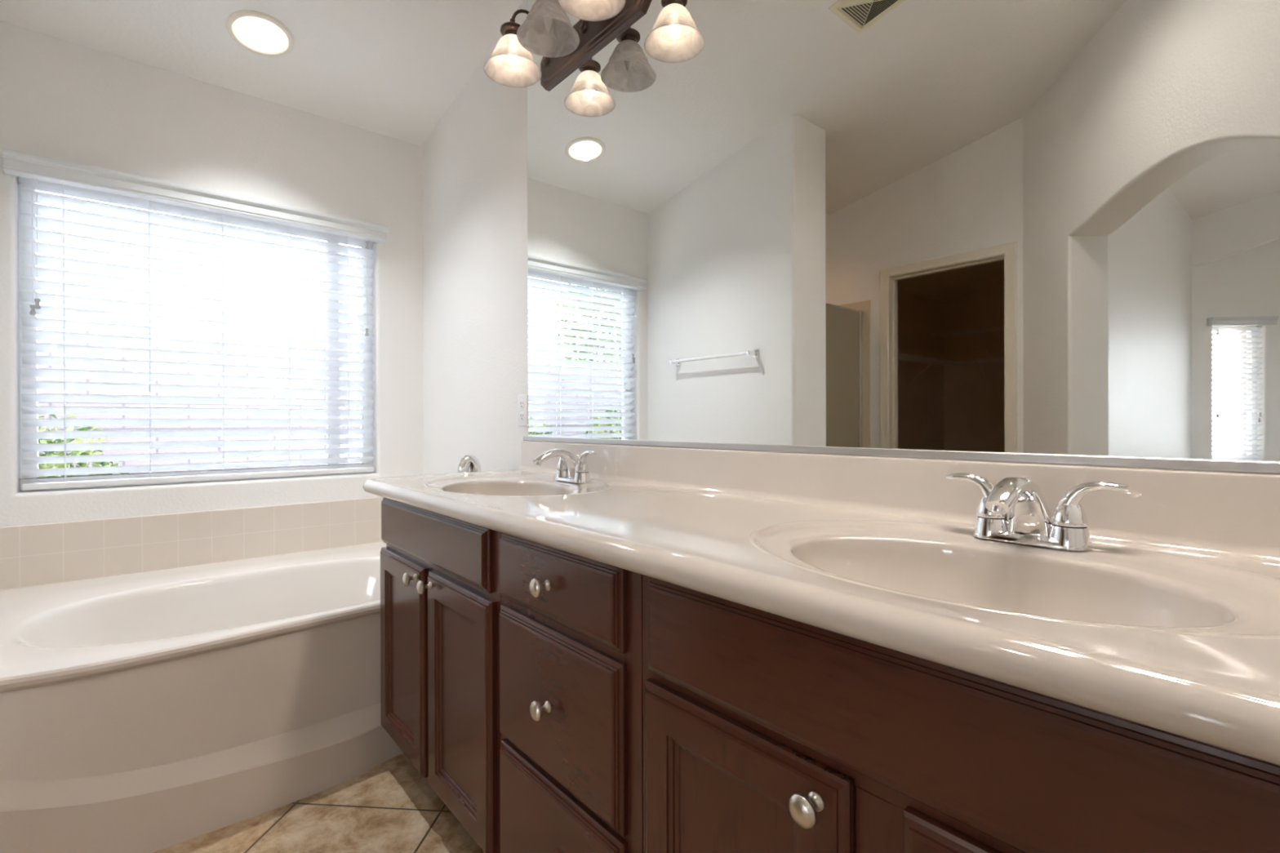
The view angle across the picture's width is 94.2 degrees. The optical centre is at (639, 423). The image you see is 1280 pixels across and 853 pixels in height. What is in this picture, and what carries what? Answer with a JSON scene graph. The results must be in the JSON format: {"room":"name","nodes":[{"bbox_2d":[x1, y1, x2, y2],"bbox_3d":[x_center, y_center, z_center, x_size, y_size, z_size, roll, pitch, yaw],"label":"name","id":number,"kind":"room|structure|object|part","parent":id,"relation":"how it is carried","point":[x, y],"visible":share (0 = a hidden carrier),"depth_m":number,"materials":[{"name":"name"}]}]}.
{"room":"bathroom","nodes":[
{"label":"bathroom","id":0,"kind":"room"},
{"bbox_2d":[0,21,423,527],"bbox_3d":[-3.601,-0.198,1.043,6.400,2.500,0.150,0,0,-40],"label":"wall","id":1,"kind":"structure","parent":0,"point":[60,100],"depth_m":2.48,"materials":[{"name":"white paint"}]},
{"bbox_2d":[0,497,382,590],"bbox_3d":[-1.691,0.474,2.555,1.536,0.226,0.010,0,0,-40],"label":"wall tile","id":2,"kind":"structure","parent":1,"relation":"attached to","point":[47,553],"depth_m":2.40,"materials":[{"name":"beige tile"}]},
{"bbox_2d":[2,148,387,490],"bbox_3d":[-1.744,-0.356,2.510,1.280,1.188,0.126,0,0,-40],"label":"window blind","id":3,"kind":"object","parent":1,"relation":"attached to","point":[36,172],"visible":1,"depth_m":2.44,"materials":[{"name":"white plastic"}]},
{"bbox_3d":[-2.179,-0.666,2.135,0.002,0.488,0.002,0,0,35],"label":"pull cord","id":4,"kind":"part","parent":3,"relation":"part of","materials":[{"name":"white fabric"}]},
{"bbox_3d":[-2.167,-0.677,2.140,0.002,0.465,0.002,0,0,35],"label":"pull cord","id":5,"kind":"part","parent":3,"relation":"part of","materials":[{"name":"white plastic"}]},
{"bbox_3d":[-2.144,-0.336,2.218,0.002,1.128,0.048,0,0,-40],"label":"ladder cord","id":6,"kind":"part","parent":3,"relation":"part of","materials":[{"name":"white fabric"}]},
{"bbox_3d":[-1.957,-0.337,2.376,0.002,1.128,0.048,0,0,-40],"label":"ladder cord","id":7,"kind":"part","parent":3,"relation":"part of","materials":[{"name":"white fabric"}]},
{"bbox_3d":[-1.770,0.227,2.537,1.202,0.022,0.040,0,0,-40],"label":"rail","id":8,"kind":"part","parent":3,"relation":"part of","materials":[{"name":"white plastic"}]},
{"bbox_3d":[-1.774,-0.338,2.531,0.002,1.128,0.048,0,0,-40],"label":"ladder cord","id":9,"kind":"part","parent":3,"relation":"part of","materials":[{"name":"white fabric"}]},
{"bbox_3d":[-1.587,-0.339,2.689,0.002,1.128,0.048,0,0,-40],"label":"ladder cord","id":10,"kind":"part","parent":3,"relation":"part of","materials":[{"name":"white fabric"}]},
{"bbox_3d":[-1.401,-0.340,2.846,0.002,1.128,0.048,0,0,-40],"label":"ladder cord","id":11,"kind":"part","parent":3,"relation":"part of","materials":[{"name":"white fabric"}]},
{"bbox_3d":[-1.316,-0.684,2.866,0.002,0.460,0.002,0,0,5],"label":"pull cord","id":12,"kind":"part","parent":3,"relation":"part of","materials":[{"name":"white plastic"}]},
{"bbox_2d":[17,176,373,491],"bbox_3d":[-1.816,-0.341,2.587,1.226,1.173,0.050,0,0,-40],"label":"window","id":13,"kind":"structure","parent":1,"relation":"attached to","point":[23,480],"depth_m":2.37,"materials":[{"name":"white plastic"}]},
{"bbox_2d":[0,0,523,146],"bbox_3d":[-2.354,-2.012,-2.029,8.750,1.274,6.450,0,0,-40],"label":"ceiling","id":14,"kind":"structure","parent":0,"point":[394,68],"depth_m":2.35,"materials":[{"name":"white paint"}]},
{"bbox_2d":[226,10,294,56],"bbox_3d":[-1.445,-1.476,2.269,0.220,0.055,0.217,0,0,-40],"label":"ceiling light","id":15,"kind":"object","parent":14,"relation":"attached to","point":[259,33],"visible":1,"depth_m":2.24,"materials":[{"name":"white paint"}]},
{"bbox_2d":[152,753,484,852],"bbox_3d":[-2.345,1.097,-2.020,8.750,0.080,6.450,0,0,-40],"label":"floor","id":16,"kind":"structure","parent":0,"point":[390,807],"depth_m":1.55,"materials":[{"name":"tile"}]},
{"bbox_2d":[0,542,404,852],"bbox_3d":[-1.309,0.812,2.106,1.528,0.461,1.171,0,0,-40],"label":"bathtub","id":17,"kind":"object","parent":16,"relation":"on","point":[148,712],"visible":0.76,"depth_m":1.61,"materials":[{"name":"beige"}]},
{"bbox_2d":[0,542,386,678],"bbox_3d":[-1.341,0.767,2.144,1.528,0.370,1.071,0,0,-40],"label":"basin","id":18,"kind":"object","parent":17,"relation":"in","point":[316,614],"depth_m":1.92,"materials":[{"name":"white ceramic"}]},
{"bbox_2d":[457,454,480,472],"bbox_3d":[-0.654,0.349,2.306,0.106,0.460,0.068,0,0,-40],"label":"tub spout","id":19,"kind":"object","parent":17,"relation":"on","point":[468,461],"visible":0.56,"depth_m":2.29,"materials":[{"name":"silver metal"}]},
{"bbox_2d":[380,497,502,852],"bbox_3d":[-0.354,0.629,1.704,0.592,0.824,0.758,0,0,-40],"label":"base cabinet","id":20,"kind":"object","parent":16,"relation":"on","point":[441,596],"visible":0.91,"depth_m":1.45,"materials":[{"name":"brown wood"}]},
{"bbox_3d":[-0.677,0.655,1.695,0.020,0.549,0.354,0,0,-40],"label":"door","id":21,"kind":"part","parent":20,"relation":"part of","materials":[{"name":"brown wood"}]},
{"bbox_3d":[-0.607,0.408,1.569,0.034,0.033,0.033,0,0,-40],"label":"knob","id":22,"kind":"part","parent":20,"relation":"part of","materials":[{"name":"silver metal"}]},
{"bbox_3d":[-0.540,0.408,1.491,0.034,0.033,0.033,0,0,-40],"label":"knob","id":23,"kind":"part","parent":20,"relation":"part of","materials":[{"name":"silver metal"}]},
{"bbox_3d":[-0.427,0.655,1.399,0.020,0.549,0.352,0,0,-40],"label":"door","id":24,"kind":"part","parent":20,"relation":"part of","materials":[{"name":"brown wood"}]},
{"bbox_2d":[362,440,1279,765],"bbox_3d":[0.007,0.192,1.273,0.596,0.252,2.098,0,0,-40],"label":"countertop","id":25,"kind":"structure","parent":20,"relation":"on","point":[1170,622],"depth_m":0.82,"materials":[{"name":"beige stone"}]},
{"bbox_2d":[423,474,611,496],"bbox_3d":[-0.355,0.245,1.712,0.476,0.146,0.650,0,0,-40],"label":"sink basin","id":26,"kind":"object","parent":25,"relation":"in","point":[485,485],"depth_m":1.86,"materials":[{"name":"beige ceramic"}]},
{"bbox_2d":[533,448,596,483],"bbox_3d":[-0.223,0.127,1.837,0.189,0.102,0.189,0,0,-1],"label":"sink faucet","id":27,"kind":"object","parent":25,"relation":"on","point":[570,468],"visible":1,"depth_m":1.79,"materials":[{"name":"silver metal"}]},
{"bbox_3d":[-0.247,0.125,1.804,0.165,0.098,0.072,0,0,-40],"label":"spout","id":28,"kind":"part","parent":27,"relation":"part of","materials":[{"name":"silver metal"}]},
{"bbox_3d":[-0.255,0.113,1.893,0.043,0.066,0.089,0,0,-40],"label":"lever handle","id":29,"kind":"part","parent":27,"relation":"part of","materials":[{"name":"silver metal"}]},
{"bbox_3d":[-0.240,0.162,1.876,0.052,0.028,0.052,0,0,-40],"label":"handle","id":30,"kind":"part","parent":27,"relation":"part of","materials":[{"name":"silver metal"}]},
{"bbox_3d":[-0.207,0.171,1.837,0.053,0.013,0.153,0,0,-40],"label":"plate","id":31,"kind":"part","parent":27,"relation":"part of","materials":[{"name":"silver metal"}]},
{"bbox_3d":[-0.174,0.162,1.798,0.052,0.028,0.052,0,0,-40],"label":"handle","id":32,"kind":"part","parent":27,"relation":"part of","materials":[{"name":"silver metal"}]},
{"bbox_3d":[-0.160,0.113,1.780,0.043,0.066,0.089,0,0,-40],"label":"lever handle","id":33,"kind":"part","parent":27,"relation":"part of","materials":[{"name":"silver metal"}]},
{"bbox_2d":[748,520,1279,639],"bbox_3d":[0.440,0.245,0.773,0.476,0.146,0.650,0,0,-40],"label":"sink basin","id":34,"kind":"object","parent":25,"relation":"in","point":[1110,590],"depth_m":0.79,"materials":[{"name":"beige ceramic"}]},
{"bbox_2d":[946,472,1129,551],"bbox_3d":[0.572,0.128,0.898,0.189,0.102,0.189,0,0,-1],"label":"sink faucet","id":35,"kind":"object","parent":25,"relation":"on","point":[1030,522],"visible":1,"depth_m":0.86,"materials":[{"name":"silver metal"}]},
{"bbox_3d":[0.539,0.113,0.954,0.043,0.066,0.089,0,0,-40],"label":"lever handle","id":36,"kind":"part","parent":35,"relation":"part of","materials":[{"name":"silver metal"}]},
{"bbox_3d":[0.554,0.162,0.937,0.052,0.028,0.052,0,0,-40],"label":"handle","id":37,"kind":"part","parent":35,"relation":"part of","materials":[{"name":"silver metal"}]},
{"bbox_3d":[0.548,0.126,0.865,0.165,0.098,0.072,0,0,-40],"label":"spout","id":38,"kind":"part","parent":35,"relation":"part of","materials":[{"name":"silver metal"}]},
{"bbox_3d":[0.587,0.172,0.898,0.053,0.013,0.153,0,0,-40],"label":"plate","id":39,"kind":"part","parent":35,"relation":"part of","materials":[{"name":"silver metal"}]},
{"bbox_3d":[0.620,0.162,0.859,0.052,0.028,0.052,0,0,-40],"label":"handle","id":40,"kind":"part","parent":35,"relation":"part of","materials":[{"name":"silver metal"}]},
{"bbox_3d":[0.635,0.113,0.842,0.043,0.066,0.089,0,0,-40],"label":"lever handle","id":41,"kind":"part","parent":35,"relation":"part of","materials":[{"name":"silver metal"}]},
{"bbox_2d":[499,533,643,852],"bbox_3d":[0.040,0.629,1.238,0.592,0.824,0.458,0,0,-40],"label":"base cabinet","id":42,"kind":"object","parent":16,"relation":"on","point":[571,693],"visible":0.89,"depth_m":1.03,"materials":[{"name":"brown wood"}]},
{"bbox_3d":[-0.178,0.510,1.063,0.034,0.033,0.033,0,0,-40],"label":"knob","id":43,"kind":"part","parent":42,"relation":"part of","materials":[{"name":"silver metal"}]},
{"bbox_3d":[-0.178,0.291,1.062,0.034,0.033,0.033,0,0,-40],"label":"knob","id":44,"kind":"part","parent":42,"relation":"part of","materials":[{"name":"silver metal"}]},
{"bbox_3d":[-0.158,0.291,1.079,0.020,0.134,0.404,0,0,-40],"label":"drawer","id":45,"kind":"part","parent":42,"relation":"part of","materials":[{"name":"brown wood"}]},
{"bbox_3d":[-0.157,0.793,1.082,0.020,0.272,0.406,0,0,-40],"label":"drawer","id":46,"kind":"part","parent":42,"relation":"part of","materials":[{"name":"brown wood"}]},
{"bbox_3d":[-0.158,0.510,1.081,0.020,0.268,0.406,0,0,-40],"label":"drawer","id":47,"kind":"part","parent":42,"relation":"part of","materials":[{"name":"brown wood"}]},
{"bbox_2d":[642,575,1279,852],"bbox_3d":[0.438,0.630,0.768,0.592,0.824,0.770,0,0,-40],"label":"base cabinet","id":48,"kind":"object","parent":16,"relation":"on","point":[764,732],"visible":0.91,"depth_m":0.60,"materials":[{"name":"brown wood"}]},
{"bbox_3d":[0.116,0.655,0.758,0.020,0.549,0.331,0,0,-40],"label":"door","id":49,"kind":"part","parent":48,"relation":"part of","materials":[{"name":"brown wood"}]},
{"bbox_3d":[0.180,0.413,0.640,0.034,0.033,0.033,0,0,-40],"label":"knob","id":50,"kind":"part","parent":48,"relation":"part of","materials":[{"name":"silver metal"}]},
{"bbox_3d":[0.260,0.581,0.617,0.018,0.724,0.770,0,0,-40],"label":"frame","id":51,"kind":"part","parent":48,"relation":"part of","materials":[{"name":"brown wood"}]},
{"bbox_3d":[0.369,0.655,0.458,0.020,0.549,0.338,0,0,-40],"label":"door","id":52,"kind":"part","parent":48,"relation":"part of","materials":[{"name":"brown wood"}]},
{"bbox_2d":[422,0,528,475],"bbox_3d":[0.107,-0.558,1.706,0.120,3.196,3.930,0,0,-40],"label":"wall","id":53,"kind":"structure","parent":0,"point":[475,304],"depth_m":2.58,"materials":[{"name":"white paint"}]},
{"bbox_2d":[517,394,528,425],"bbox_3d":[-0.446,-0.051,2.264,0.008,0.118,0.072,0,0,-40],"label":"wall outlet","id":54,"kind":"object","parent":53,"relation":"attached to","point":[522,399],"visible":1,"depth_m":2.25,"materials":[{"name":"white plastic"}]},
{"bbox_2d":[520,400,524,408],"bbox_3d":[-0.448,-0.074,2.262,0.004,0.032,0.032,0,0,-40],"label":"receptacle","id":55,"kind":"object","parent":54,"relation":"attached to","point":[522,402],"depth_m":2.26,"materials":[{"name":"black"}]},
{"bbox_2d":[520,412,524,420],"bbox_3d":[-0.448,-0.028,2.262,0.004,0.032,0.032,0,0,-40],"label":"receptacle","id":56,"kind":"object","parent":54,"relation":"attached to","point":[522,414],"depth_m":2.26,"materials":[{"name":"white plastic"}]},
{"bbox_2d":[518,440,1279,560],"bbox_3d":[0.226,0.120,1.449,0.033,0.109,2.084,0,0,-40],"label":"backsplash","id":57,"kind":"structure","parent":53,"relation":"attached to","point":[1221,513],"depth_m":1.05,"materials":[{"name":"beige stone"}]},
{"bbox_2d":[523,0,1279,474],"bbox_3d":[0.398,-0.767,1.258,0.012,1.664,2.591,0,0,-40],"label":"wall mirror","id":58,"kind":"object","parent":53,"relation":"attached to","point":[1047,232],"visible":1,"depth_m":1.12,"materials":[{"name":"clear mirror"}]},
{"bbox_2d":[483,0,648,90],"bbox_3d":[-0.255,-1.286,1.832,0.251,0.227,0.639,0,0,-40],"label":"vanity light","id":59,"kind":"object","parent":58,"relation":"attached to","point":[547,32],"visible":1,"depth_m":1.88,"materials":[{"name":"brown metal"}]},
{"bbox_3d":[-0.424,-1.227,1.984,0.189,0.108,0.189,0,0,-40],"label":"lamp shade","id":60,"kind":"part","parent":59,"relation":"part of","materials":[{"name":"white glass"}]},
{"bbox_3d":[-0.424,-1.231,1.984,0.031,0.093,0.031,0,0,-40],"label":"bulb","id":61,"kind":"part","parent":59,"relation":"part of","materials":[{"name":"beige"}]},
{"bbox_3d":[-0.373,-1.322,2.027,0.145,0.154,0.036,0,0,-40],"label":"arm","id":62,"kind":"part","parent":59,"relation":"part of","materials":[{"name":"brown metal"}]},
{"bbox_3d":[-0.279,-1.227,1.812,0.189,0.108,0.189,0,0,-40],"label":"lamp shade","id":63,"kind":"part","parent":59,"relation":"part of","materials":[{"name":"white glass"}]},
{"bbox_3d":[-0.279,-1.231,1.812,0.031,0.093,0.031,0,0,-40],"label":"bulb","id":64,"kind":"part","parent":59,"relation":"part of","materials":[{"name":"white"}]},
{"bbox_3d":[-0.228,-1.322,1.856,0.145,0.154,0.036,0,0,-40],"label":"arm","id":65,"kind":"part","parent":59,"relation":"part of","materials":[{"name":"brown metal"}]},
{"bbox_3d":[-0.134,-1.226,1.641,0.189,0.108,0.189,0,0,-40],"label":"lamp shade","id":66,"kind":"part","parent":59,"relation":"part of","materials":[{"name":"white glass"}]},
{"bbox_3d":[-0.169,-1.250,1.905,0.026,0.136,0.586,0,0,-40],"label":"plate","id":67,"kind":"part","parent":59,"relation":"part of","materials":[{"name":"brown metal"}]},
{"label":"outside","id":68,"kind":"structure","parent":0,"visible":0},
{"bbox_3d":[-6.067,1.390,-1.142,37.000,0.150,60.000,0,0,-40],"label":"ground","id":69,"kind":"structure","parent":68,"visible":0},
{"bbox_2d":[38,414,128,477],"bbox_3d":[-3.836,0.586,3.628,1.220,1.455,0.964,0,0,-40],"label":"shrub","id":70,"kind":"object","parent":69,"relation":"on","point":[82,428],"visible":0.07,"depth_m":3.79,"materials":[{"name":"green plant"}]},
{"bbox_2d":[37,327,361,476],"bbox_3d":[-5.402,0.301,3.483,22.000,2.100,0.200,0,0,-40],"label":"fence","id":71,"kind":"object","parent":69,"relation":"on","point":[51,366],"depth_m":4.86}
]}

